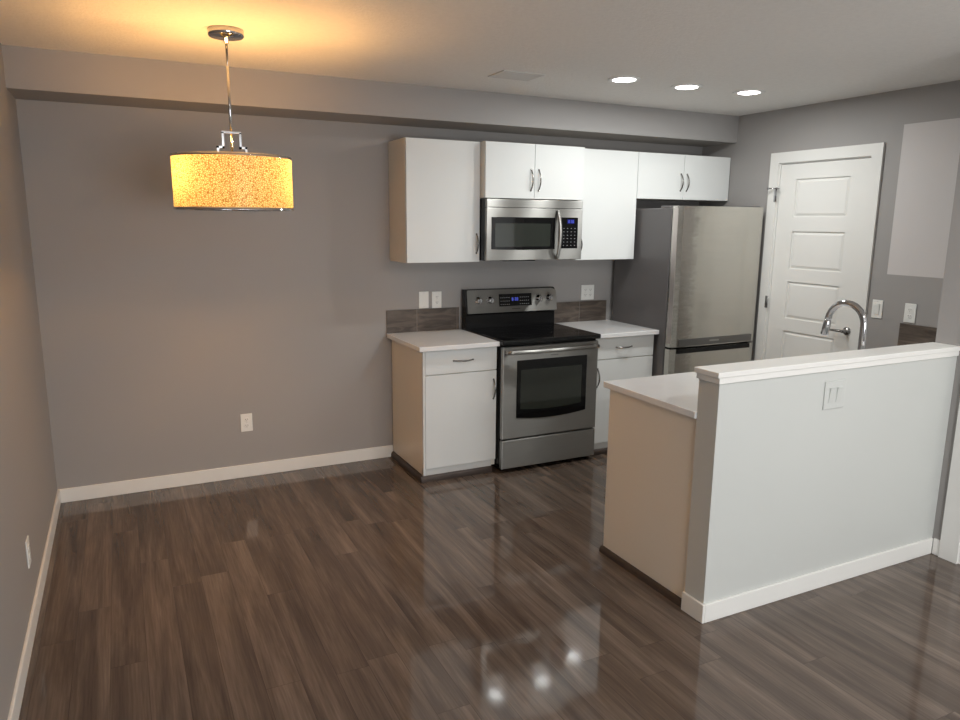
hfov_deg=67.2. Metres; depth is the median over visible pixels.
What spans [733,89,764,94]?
recessed light
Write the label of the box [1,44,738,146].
soffit
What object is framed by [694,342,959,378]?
trim
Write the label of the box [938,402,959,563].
door
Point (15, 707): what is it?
baseboard
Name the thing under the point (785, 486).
wall
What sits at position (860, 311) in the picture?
faucet
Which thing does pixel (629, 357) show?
base cabinet
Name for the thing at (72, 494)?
baseboard
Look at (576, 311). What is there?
backsplash
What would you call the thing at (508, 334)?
cooktop
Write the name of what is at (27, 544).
wall outlet
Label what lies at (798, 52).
ceiling
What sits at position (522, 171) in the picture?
upper cabinet
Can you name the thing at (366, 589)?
floor
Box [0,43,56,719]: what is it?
wall
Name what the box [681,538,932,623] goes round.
baseboard
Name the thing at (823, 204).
door
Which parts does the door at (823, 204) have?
handle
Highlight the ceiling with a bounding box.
[0,0,959,115]
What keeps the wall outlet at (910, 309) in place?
attached to the wall at (919, 127)
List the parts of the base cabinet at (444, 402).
panel, drawer, door, handle, handle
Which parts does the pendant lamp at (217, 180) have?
rod, lamp shade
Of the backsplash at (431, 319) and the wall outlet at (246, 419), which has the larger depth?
the backsplash at (431, 319)
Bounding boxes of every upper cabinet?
[388,137,479,262]
[480,141,584,200]
[568,149,638,259]
[636,152,730,201]
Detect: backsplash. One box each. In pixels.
[386,307,458,336]
[554,300,606,322]
[897,323,936,345]
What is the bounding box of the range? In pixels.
[462,286,600,470]
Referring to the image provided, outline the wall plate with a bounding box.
[419,291,428,307]
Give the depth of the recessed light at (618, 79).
4.10 m
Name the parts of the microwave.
door, door glass, vent trim, door handle, control panel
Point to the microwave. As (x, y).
(510, 229)
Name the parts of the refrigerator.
freezer door, door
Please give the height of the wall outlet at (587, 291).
0.116 m
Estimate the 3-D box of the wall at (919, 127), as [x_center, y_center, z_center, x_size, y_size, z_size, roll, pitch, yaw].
[2.373,-0.519,5.030,0.100,2.445,2.588,-5,12,-26]
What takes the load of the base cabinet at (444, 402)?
on the floor
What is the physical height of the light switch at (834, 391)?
0.125 m
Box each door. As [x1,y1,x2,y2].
[754,142,885,360]
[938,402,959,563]
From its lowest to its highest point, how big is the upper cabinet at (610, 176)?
0.770 m
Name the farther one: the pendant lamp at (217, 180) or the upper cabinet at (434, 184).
the upper cabinet at (434, 184)
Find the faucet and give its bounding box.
[821,300,867,349]
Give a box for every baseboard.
[7,489,60,719]
[60,445,392,502]
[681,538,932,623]
[932,538,939,555]
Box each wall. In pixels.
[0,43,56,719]
[16,99,702,489]
[685,356,956,603]
[699,80,959,360]
[931,155,959,552]
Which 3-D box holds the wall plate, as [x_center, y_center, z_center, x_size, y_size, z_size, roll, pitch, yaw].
[-0.390,-0.417,5.014,0.072,0.116,0.007,-5,12,-26]
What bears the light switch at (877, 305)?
attached to the wall at (919, 127)
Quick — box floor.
[19,454,959,719]
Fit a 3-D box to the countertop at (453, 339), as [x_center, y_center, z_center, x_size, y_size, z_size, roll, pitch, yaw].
[-0.254,-0.135,4.783,0.553,0.030,0.610,-5,12,-26]
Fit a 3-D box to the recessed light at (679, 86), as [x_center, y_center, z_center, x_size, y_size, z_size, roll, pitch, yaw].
[1.240,-1.637,4.333,0.188,0.007,0.188,-5,12,-26]
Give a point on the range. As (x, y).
(546, 375)
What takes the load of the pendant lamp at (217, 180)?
hanging from the ceiling
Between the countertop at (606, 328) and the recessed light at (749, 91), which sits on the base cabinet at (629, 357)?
the countertop at (606, 328)
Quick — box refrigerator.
[612,206,763,375]
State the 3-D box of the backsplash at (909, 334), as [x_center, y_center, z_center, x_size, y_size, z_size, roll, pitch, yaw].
[2.743,-0.097,4.216,0.010,0.161,0.624,-5,12,-26]
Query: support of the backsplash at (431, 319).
attached to the wall at (161, 325)
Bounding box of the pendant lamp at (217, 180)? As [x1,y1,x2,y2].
[170,25,293,210]
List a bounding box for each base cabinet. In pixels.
[391,340,496,482]
[590,335,653,455]
[599,390,695,607]
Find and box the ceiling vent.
[488,70,544,80]
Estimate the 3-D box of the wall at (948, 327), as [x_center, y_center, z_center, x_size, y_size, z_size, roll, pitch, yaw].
[3.715,0.158,1.577,0.810,2.445,4.912,-5,12,-26]
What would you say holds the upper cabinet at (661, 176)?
attached to the wall at (161, 325)
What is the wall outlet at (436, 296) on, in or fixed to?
attached to the wall at (161, 325)
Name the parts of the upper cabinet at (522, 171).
door, handle, handle, door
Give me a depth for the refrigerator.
5.20 m
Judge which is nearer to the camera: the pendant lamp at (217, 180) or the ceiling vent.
the pendant lamp at (217, 180)
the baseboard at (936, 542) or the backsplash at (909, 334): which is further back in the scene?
the backsplash at (909, 334)
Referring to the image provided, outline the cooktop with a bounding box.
[465,323,600,345]
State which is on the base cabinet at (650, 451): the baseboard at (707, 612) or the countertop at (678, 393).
the countertop at (678, 393)
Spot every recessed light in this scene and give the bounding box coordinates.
[607,76,640,82]
[671,84,702,89]
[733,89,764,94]
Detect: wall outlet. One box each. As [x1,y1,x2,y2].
[25,535,30,568]
[240,413,252,431]
[432,291,440,307]
[581,285,593,299]
[903,303,916,322]
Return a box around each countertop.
[387,329,499,351]
[556,320,658,338]
[604,372,698,418]
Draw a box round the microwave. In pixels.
[479,199,582,260]
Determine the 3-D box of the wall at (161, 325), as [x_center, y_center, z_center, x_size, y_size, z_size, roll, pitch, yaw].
[-0.348,-0.552,5.069,4.741,2.445,0.100,-5,12,-26]
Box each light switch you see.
[822,379,845,409]
[871,299,883,318]
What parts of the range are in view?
knob, knob, control panel, display panel, knob, storage drawer, oven door, knob, oven handle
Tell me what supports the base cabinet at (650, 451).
on the floor

